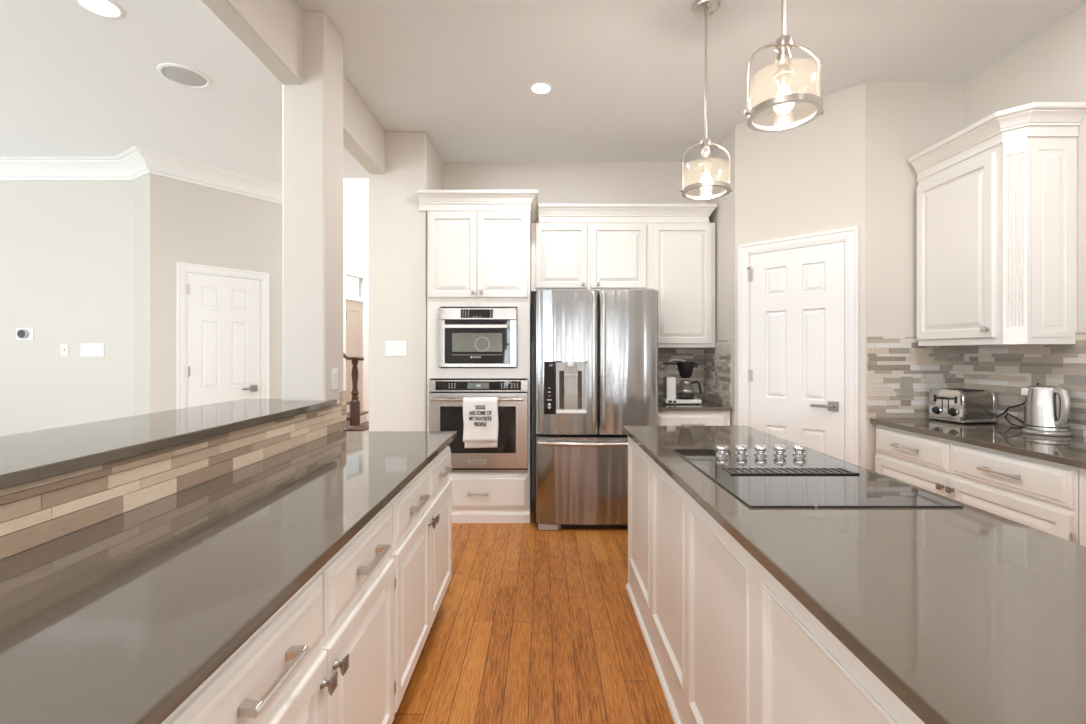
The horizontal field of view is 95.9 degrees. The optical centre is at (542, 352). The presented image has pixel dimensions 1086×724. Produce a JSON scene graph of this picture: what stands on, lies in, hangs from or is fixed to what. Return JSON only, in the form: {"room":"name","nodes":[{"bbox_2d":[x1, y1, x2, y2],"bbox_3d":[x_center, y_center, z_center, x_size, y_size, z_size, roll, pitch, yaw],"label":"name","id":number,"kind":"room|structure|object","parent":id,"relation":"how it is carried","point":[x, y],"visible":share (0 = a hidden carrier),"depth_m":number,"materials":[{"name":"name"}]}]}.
{"room":"kitchen","nodes":[
{"label":"kitchen","id":0,"kind":"room"},
{"bbox_2d":[0,174,149,435],"bbox_3d":[-5.006,-0.195,4.426,3.188,3.060,0.295,0,0,0],"label":"wall","id":1,"kind":"structure","parent":0,"point":[75,254],"depth_m":4.45,"materials":[{"name":"grey paint"}]},
{"bbox_2d":[16,328,32,339],"bbox_3d":[-4.708,-0.173,4.436,0.156,0.108,0.036,0,0,0],"label":"thermostat","id":2,"kind":"object","parent":1,"relation":"attached to","point":[21,333],"visible":1,"depth_m":4.45,"materials":[{"name":"white plastic"}]},
{"bbox_2d":[61,343,68,355],"bbox_3d":[-4.345,-0.028,4.445,0.072,0.119,0.018,0,0,0],"label":"light switch","id":3,"kind":"object","parent":1,"relation":"attached to","point":[64,346],"visible":1,"depth_m":4.45,"materials":[{"name":"beige plastic"}]},
{"bbox_2d":[81,343,103,355],"bbox_3d":[-4.085,-0.032,4.449,0.199,0.109,0.011,0,0,0],"label":"light switch","id":4,"kind":"object","parent":1,"relation":"attached to","point":[87,349],"visible":1,"depth_m":4.44,"materials":[{"name":"white plastic"}]},
{"bbox_2d":[0,146,281,203],"bbox_3d":[-4.429,-1.647,4.398,4.271,0.157,1.115,0,0,-13],"label":"crown molding","id":5,"kind":"structure","parent":1,"relation":"attached to","point":[136,162],"depth_m":4.40,"materials":[{"name":"white paint"}]},
{"bbox_2d":[0,436,324,560],"bbox_3d":[-1.181,0.803,1.000,0.138,1.063,3.000,0,0,0],"label":"wall","id":6,"kind":"structure","parent":0,"point":[324,436],"depth_m":1.32,"materials":[{"name":"white paint"}]},
{"bbox_2d":[0,399,336,489],"bbox_3d":[-1.327,0.257,1.050,0.505,0.030,3.100,0,0,0],"label":"bar","id":7,"kind":"object","parent":6,"relation":"on","point":[27,457],"visible":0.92,"depth_m":1.44,"materials":[{"name":"grey stone"}]},
{"bbox_2d":[0,403,341,559],"bbox_3d":[-1.105,0.346,1.090,0.010,0.148,3.180,0,0,0],"label":"tile","id":8,"kind":"structure","parent":6,"relation":"attached to","point":[32,514],"depth_m":1.31,"materials":[{"name":"tile"}]},
{"bbox_2d":[150,174,281,412],"bbox_3d":[-3.044,-0.195,4.876,0.100,3.060,1.420,0,0,37],"label":"wall","id":9,"kind":"structure","parent":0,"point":[192,223],"depth_m":4.56,"materials":[{"name":"grey paint"}]},
{"bbox_2d":[176,262,269,408],"bbox_3d":[-3.068,0.256,4.743,0.093,2.159,0.798,0,0,37],"label":"door","id":10,"kind":"structure","parent":9,"relation":"attached to","point":[223,314],"depth_m":4.71,"materials":[{"name":"white paint"}]},
{"bbox_2d":[282,11,342,435],"bbox_3d":[-1.224,-0.207,2.620,0.223,3.085,0.240,0,0,0],"label":"pillar","id":11,"kind":"structure","parent":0,"point":[312,110],"depth_m":2.50,"materials":[{"name":"white paint"}]},
{"bbox_2d":[331,368,337,389],"bbox_3d":[-1.108,0.138,2.607,0.008,0.116,0.072,0,0,0],"label":"power outlet","id":12,"kind":"object","parent":11,"relation":"attached to","point":[334,371],"visible":1,"depth_m":2.60,"materials":[{"name":"white plastic"}]},
{"bbox_2d":[340,391,345,428],"bbox_3d":[-1.105,0.315,2.711,0.010,0.210,0.062,0,0,0],"label":"tile","id":13,"kind":"structure","parent":11,"relation":"attached to","point":[342,393],"depth_m":2.70,"materials":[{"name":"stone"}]},
{"bbox_2d":[343,178,368,420],"bbox_3d":[-3.457,-1.265,8.902,0.100,5.200,2.600,0,0,16],"label":"wall","id":14,"kind":"structure","parent":0,"point":[355,190],"depth_m":8.96,"materials":[{"name":"white paint"}]},
{"bbox_2d":[343,266,367,420],"bbox_3d":[-3.422,-0.090,8.861,0.090,2.850,0.760,0,0,16],"label":"door","id":15,"kind":"structure","parent":14,"relation":"attached to","point":[355,314],"depth_m":8.95,"materials":[{"name":"beige wood"}]},
{"bbox_2d":[369,132,441,430],"bbox_3d":[-1.150,-0.207,4.228,0.456,3.085,0.725,0,0,0],"label":"wall","id":16,"kind":"structure","parent":0,"point":[397,227],"depth_m":3.87,"materials":[{"name":"white paint"}]},
{"bbox_2d":[386,341,406,355],"bbox_3d":[-1.157,-0.036,3.860,0.167,0.118,0.011,0,0,0],"label":"light switch","id":17,"kind":"object","parent":16,"relation":"attached to","point":[393,348],"visible":1,"depth_m":3.86,"materials":[{"name":"white plastic"}]},
{"bbox_2d":[392,499,673,723],"bbox_3d":[-1.900,1.385,3.000,10.200,0.100,16.000,0,0,0],"label":"floor","id":18,"kind":"structure","parent":0,"point":[531,625],"depth_m":2.28,"materials":[{"name":"brown wood"}]},
{"bbox_2d":[161,503,394,723],"bbox_3d":[-0.762,0.892,1.100,0.636,0.885,0.992,0,0,0],"label":"base cabinet","id":19,"kind":"object","parent":18,"relation":"on","point":[326,656],"visible":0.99,"depth_m":1.09,"materials":[{"name":"white paint"}]},
{"bbox_2d":[343,352,368,430],"bbox_3d":[-3.326,0.359,7.885,1.206,1.952,0.930,0,0,0],"label":"staircase","id":20,"kind":"structure","parent":18,"relation":"on","point":[356,420],"depth_m":7.51,"materials":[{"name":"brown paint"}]},
{"bbox_2d":[389,446,452,713],"bbox_3d":[-0.762,0.892,2.096,0.636,0.885,0.992,0,0,0],"label":"base cabinet","id":21,"kind":"object","parent":18,"relation":"on","point":[421,551],"visible":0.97,"depth_m":1.92,"materials":[{"name":"white paint"}]},
{"bbox_2d":[417,190,538,522],"bbox_3d":[-0.507,0.035,4.143,0.933,2.601,0.689,0,0,0],"label":"tall cabinet","id":22,"kind":"object","parent":18,"relation":"on","point":[479,241],"visible":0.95,"depth_m":3.84,"materials":[{"name":"white paint"}]},
{"bbox_2d":[438,308,516,366],"bbox_3d":[-0.514,-0.122,4.035,0.614,0.462,0.490,0,0,0],"label":"microwave","id":23,"kind":"object","parent":22,"relation":"in","point":[467,337],"visible":1,"depth_m":3.83,"materials":[{"name":"grey metal"}]},
{"bbox_2d":[429,378,527,471],"bbox_3d":[-0.507,0.574,4.051,0.775,0.723,0.578,0,0,0],"label":"oven","id":24,"kind":"object","parent":22,"relation":"in","point":[446,397],"visible":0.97,"depth_m":3.83,"materials":[{"name":"grey metal"}]},
{"bbox_2d":[463,397,498,447],"bbox_3d":[-0.479,0.538,3.768,0.272,0.396,0.047,0,0,0],"label":"dish towel","id":25,"kind":"object","parent":24,"relation":"hanging from","point":[480,414],"visible":1,"depth_m":3.75,"materials":[{"name":"white fabric"}]},
{"bbox_2d":[534,289,657,529],"bbox_3d":[0.400,0.422,4.027,0.938,1.818,0.876,0,0,0],"label":"refrigerator","id":26,"kind":"object","parent":18,"relation":"on","point":[596,352],"visible":0.93,"depth_m":3.66,"materials":[{"name":"grey metal"}]},
{"bbox_2d":[658,411,729,425],"bbox_3d":[1.177,0.892,4.122,0.583,0.885,0.676,0,0,0],"label":"base cabinet","id":27,"kind":"object","parent":18,"relation":"on","point":[665,418],"visible":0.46,"depth_m":3.82,"materials":[{"name":"white paint"}]},
{"bbox_2d":[658,399,731,410],"bbox_3d":[1.176,0.435,4.139,0.582,0.030,0.678,0,0,0],"label":"countertop","id":28,"kind":"structure","parent":27,"relation":"on","point":[706,405],"depth_m":3.80,"materials":[{"name":"grey stone"}]},
{"bbox_2d":[661,359,701,403],"bbox_3d":[1.152,0.235,4.069,0.304,0.370,0.161,0,0,0],"label":"coffee maker","id":29,"kind":"object","parent":28,"relation":"on","point":[685,368],"visible":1,"depth_m":4.01,"materials":[{"name":"white plastic"}]},
{"bbox_2d":[676,361,697,377],"bbox_3d":[1.185,0.139,4.070,0.155,0.138,0.155,0,0,45],"label":"basket","id":30,"kind":"object","parent":29,"relation":"on","point":[685,368],"depth_m":4.02,"materials":[{"name":"black plastic"}]},
{"bbox_2d":[626,436,924,723],"bbox_3d":[0.806,0.892,1.461,0.667,0.885,2.692,0,0,0],"label":"kitchen island","id":31,"kind":"object","parent":18,"relation":"on","point":[726,641],"visible":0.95,"depth_m":1.36,"materials":[{"name":"white paint"}]},
{"bbox_2d":[623,426,1085,723],"bbox_3d":[0.821,0.435,1.456,0.718,0.030,2.752,0,0,0],"label":"island countertop","id":32,"kind":"structure","parent":31,"relation":"on","point":[969,614],"depth_m":0.88,"materials":[{"name":"grey stone"}]},
{"bbox_2d":[673,445,963,507],"bbox_3d":[0.851,0.396,1.718,0.580,0.047,0.783,0,0,0],"label":"cooktop","id":33,"kind":"object","parent":32,"relation":"in","point":[760,476],"visible":1,"depth_m":1.58,"materials":[{"name":"black glass"}]},
{"bbox_2d":[722,468,859,474],"bbox_3d":[0.858,0.411,1.709,0.437,0.005,0.088,0,0,0],"label":"vent grille","id":34,"kind":"object","parent":33,"relation":"attached to","point":[728,471],"depth_m":1.70,"materials":[{"name":"black metal"}]},
{"bbox_2d":[874,424,1078,543],"bbox_3d":[2.395,0.892,2.555,0.621,0.885,1.190,0,0,0],"label":"base cabinet","id":35,"kind":"object","parent":18,"relation":"on","point":[1042,495],"visible":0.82,"depth_m":2.33,"materials":[{"name":"white paint"}]},
{"bbox_2d":[1079,468,1085,546],"bbox_3d":[2.395,0.892,1.360,0.621,0.885,1.190,0,0,0],"label":"base cabinet","id":36,"kind":"object","parent":18,"relation":"on","point":[1082,472],"visible":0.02,"depth_m":1.94,"materials":[{"name":"white paint"}]},
{"bbox_2d":[870,418,1085,468],"bbox_3d":[2.404,0.435,1.926,0.608,0.030,2.452,0,0,0],"label":"countertop","id":37,"kind":"structure","parent":36,"relation":"on","point":[1067,450],"depth_m":2.44,"materials":[{"name":"grey stone"}]},
{"bbox_2d":[929,388,996,423],"bbox_3d":[2.558,0.321,3.005,0.258,0.198,0.222,0,0,-8],"label":"toaster","id":38,"kind":"object","parent":37,"relation":"on","point":[965,405],"visible":1,"depth_m":2.91,"materials":[{"name":"silver metal"}]},
{"bbox_2d":[1004,413,1023,427],"bbox_3d":[2.686,0.383,2.729,0.020,0.073,0.249,0,0,2],"label":"power cable","id":39,"kind":"object","parent":37,"relation":"on","point":[1007,413],"visible":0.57,"depth_m":2.79,"materials":[{"name":"black plastic"}]},
{"bbox_2d":[1021,385,1071,436],"bbox_3d":[2.599,0.293,2.533,0.220,0.253,0.185,0,0,-40],"label":"kettle","id":40,"kind":"object","parent":37,"relation":"on","point":[1047,407],"visible":1,"depth_m":2.49,"materials":[{"name":"silver metal"}]},
{"bbox_3d":[-0.762,0.893,0.104,0.636,0.885,0.992,0,0,0],"label":"base cabinet","id":41,"kind":"object","parent":18,"relation":"on","visible":0},
{"bbox_2d":[0,431,456,723],"bbox_3d":[-0.781,0.435,1.106,0.638,0.030,3.052,0,0,0],"label":"countertop","id":42,"kind":"structure","parent":41,"relation":"on","point":[120,619],"depth_m":0.92,"materials":[{"name":"grey stone"}]},
{"bbox_2d":[0,0,1085,184],"bbox_3d":[-1.925,-1.788,0.400,9.550,0.125,10.200,0,0,0],"label":"ceiling","id":43,"kind":"structure","parent":0,"point":[627,77],"depth_m":3.00,"materials":[{"name":"white paint"}]},
{"bbox_2d":[74,0,125,18],"bbox_3d":[-2.200,-1.722,2.430,0.201,0.006,0.201,0,0,0],"label":"recessed light","id":44,"kind":"object","parent":43,"relation":"in","point":[110,9],"visible":1,"depth_m":2.45,"materials":[{"name":"white plastic"}]},
{"bbox_2d":[157,63,210,88],"bbox_3d":[-2.230,-1.720,3.050,0.276,0.011,0.276,0,0,0],"label":"ceiling speaker","id":45,"kind":"object","parent":43,"relation":"attached to","point":[179,74],"visible":1,"depth_m":3.03,"materials":[{"name":"white plastic"}]},
{"bbox_2d":[162,66,206,85],"bbox_3d":[-2.230,-1.718,3.050,0.228,0.007,0.228,0,0,0],"label":"grille","id":46,"kind":"object","parent":45,"relation":"attached to","point":[180,75],"depth_m":3.04,"materials":[{"name":"grey metal"}]},
{"bbox_2d":[201,0,302,84],"bbox_3d":[-1.280,-1.560,-1.045,0.110,0.380,7.110,0,0,0],"label":"beam","id":47,"kind":"structure","parent":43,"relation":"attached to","point":[272,30],"depth_m":2.23,"materials":[{"name":"white paint"}]},
{"bbox_2d":[343,74,384,173],"bbox_3d":[-1.308,-1.580,3.300,0.125,0.340,1.140,0,0,0],"label":"ceiling beam","id":48,"kind":"structure","parent":43,"relation":"attached to","point":[363,136],"depth_m":3.41,"materials":[{"name":"white paint"}]},
{"bbox_2d":[529,81,552,94],"bbox_3d":[-0.013,-1.747,3.236,0.159,0.006,0.159,0,0,0],"label":"recessed light","id":49,"kind":"object","parent":43,"relation":"in","point":[540,87],"visible":1,"depth_m":3.23,"materials":[{"name":"white plastic"}]},
{"bbox_2d":[679,0,732,199],"bbox_3d":[0.820,-1.277,2.464,0.234,0.946,0.234,0,0,41],"label":"pendant lamp","id":50,"kind":"object","parent":43,"relation":"hanging from","point":[701,8],"visible":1,"depth_m":2.46,"materials":[{"name":"silver metal"}]},
{"bbox_2d":[700,164,711,174],"bbox_3d":[0.820,-0.923,2.464,0.060,0.042,0.060,0,0,0],"label":"bulb","id":51,"kind":"object","parent":50,"relation":"attached to","point":[705,168],"depth_m":2.45,"materials":[{"name":"white glass"}]},
{"bbox_2d":[744,0,823,131],"bbox_3d":[0.820,-1.277,1.669,0.234,0.946,0.234,0,0,41],"label":"pendant lamp","id":52,"kind":"object","parent":43,"relation":"hanging from","point":[784,43],"visible":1,"depth_m":1.66,"materials":[{"name":"silver metal"}]},
{"bbox_2d":[775,72,792,90],"bbox_3d":[0.820,-0.923,1.669,0.060,0.042,0.060,0,0,0],"label":"bulb","id":53,"kind":"object","parent":52,"relation":"attached to","point":[782,78],"depth_m":1.65,"materials":[{"name":"white glass"}]},
{"bbox_2d":[442,162,704,498],"bbox_3d":[0.325,-0.207,4.540,2.510,3.085,0.100,0,0,0],"label":"wall","id":54,"kind":"structure","parent":0,"point":[555,182],"depth_m":4.49,"materials":[{"name":"white paint"}]},
{"bbox_2d":[531,204,716,347],"bbox_3d":[0.681,-0.649,4.290,1.562,1.204,0.374,0,0,0],"label":"upper cabinet","id":55,"kind":"object","parent":54,"relation":"attached to","point":[669,249],"visible":0.98,"depth_m":4.14,"materials":[{"name":"white paint"}]},
{"bbox_2d":[658,348,703,398],"bbox_3d":[1.170,0.188,4.484,0.620,0.465,0.010,0,0,0],"label":"wall tile","id":56,"kind":"structure","parent":54,"relation":"attached to","point":[696,355],"depth_m":4.48,"materials":[{"name":"tile"}]},
{"bbox_2d":[705,127,734,425],"bbox_3d":[1.530,-0.207,4.133,0.100,3.085,0.713,0,0,0],"label":"wall","id":57,"kind":"structure","parent":0,"point":[723,215],"depth_m":3.97,"materials":[{"name":"white paint"}]},
{"bbox_2d":[704,340,730,405],"bbox_3d":[1.474,0.158,4.163,0.010,0.525,0.630,0,0,0],"label":"wall tile","id":58,"kind":"structure","parent":57,"relation":"attached to","point":[717,360],"depth_m":4.10,"materials":[{"name":"tile"}]},
{"bbox_2d":[735,83,864,467],"bbox_3d":[1.822,-0.207,3.506,0.868,3.085,0.100,0,0,45],"label":"wall","id":59,"kind":"structure","parent":0,"point":[809,178],"depth_m":3.41,"materials":[{"name":"white paint"}]},
{"bbox_2d":[738,226,858,465],"bbox_3d":[1.773,0.256,3.466,0.790,2.159,0.096,0,0,45],"label":"door","id":60,"kind":"structure","parent":59,"relation":"in","point":[798,296],"depth_m":3.44,"materials":[{"name":"white paint"}]},
{"bbox_2d":[865,82,963,470],"bbox_3d":[2.453,-0.207,3.232,0.734,3.085,0.136,0,0,0],"label":"wall","id":61,"kind":"structure","parent":0,"point":[903,120],"depth_m":3.16,"materials":[{"name":"white paint"}]},
{"bbox_2d":[867,337,964,417],"bbox_3d":[2.405,0.158,3.158,0.630,0.525,0.010,0,0,0],"label":"wall tile","id":62,"kind":"structure","parent":61,"relation":"attached to","point":[889,359],"depth_m":3.15,"materials":[{"name":"tile"}]},
{"bbox_2d":[900,377,912,396],"bbox_3d":[2.336,0.217,3.147,0.082,0.130,0.011,0,0,0],"label":"power outlet","id":63,"kind":"object","parent":62,"relation":"attached to","point":[906,383],"visible":1,"depth_m":3.15,"materials":[{"name":"beige plastic"}]},
{"bbox_2d":[964,4,1085,436],"bbox_3d":[2.770,-0.207,-0.700,0.100,3.085,7.800,0,0,0],"label":"wall","id":64,"kind":"structure","parent":0,"point":[1050,66],"depth_m":2.64,"materials":[{"name":"white paint"}]},
{"bbox_2d":[908,102,1085,345],"bbox_3d":[2.527,-0.645,2.783,0.379,1.200,0.704,0,0,0],"label":"upper cabinet","id":65,"kind":"object","parent":64,"relation":"attached to","point":[997,196],"visible":1,"depth_m":2.54,"materials":[{"name":"white paint"}]},
{"bbox_2d":[964,332,1085,436],"bbox_3d":[2.714,0.158,1.153,0.010,0.525,4.000,0,0,0],"label":"wall tile","id":66,"kind":"structure","parent":64,"relation":"attached to","point":[1003,370],"depth_m":2.77,"materials":[{"name":"tile"}]},
{"bbox_2d":[1031,373,1045,384],"bbox_3d":[2.705,0.170,2.676,0.008,0.120,0.076,0,0,0],"label":"power outlet","id":67,"kind":"object","parent":66,"relation":"attached to","point":[1040,378],"visible":0.49,"depth_m":2.67,"materials":[{"name":"beige plastic"}]},
{"bbox_2d":[998,383,1038,416],"bbox_3d":[2.691,0.270,2.786,0.027,0.217,0.233,0,0,-1],"label":"power cable","id":68,"kind":"object","parent":67,"relation":"attached to","point":[1023,403],"visible":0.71,"depth_m":2.81,"materials":[{"name":"black plastic"}]},
{"bbox_2d":[1035,378,1040,382],"bbox_3d":[2.703,0.150,2.676,0.003,0.030,0.034,0,0,0],"label":"socket","id":69,"kind":"object","parent":67,"relation":"attached to","point":[1037,380],"depth_m":2.67,"materials":[{"name":"beige plastic"}]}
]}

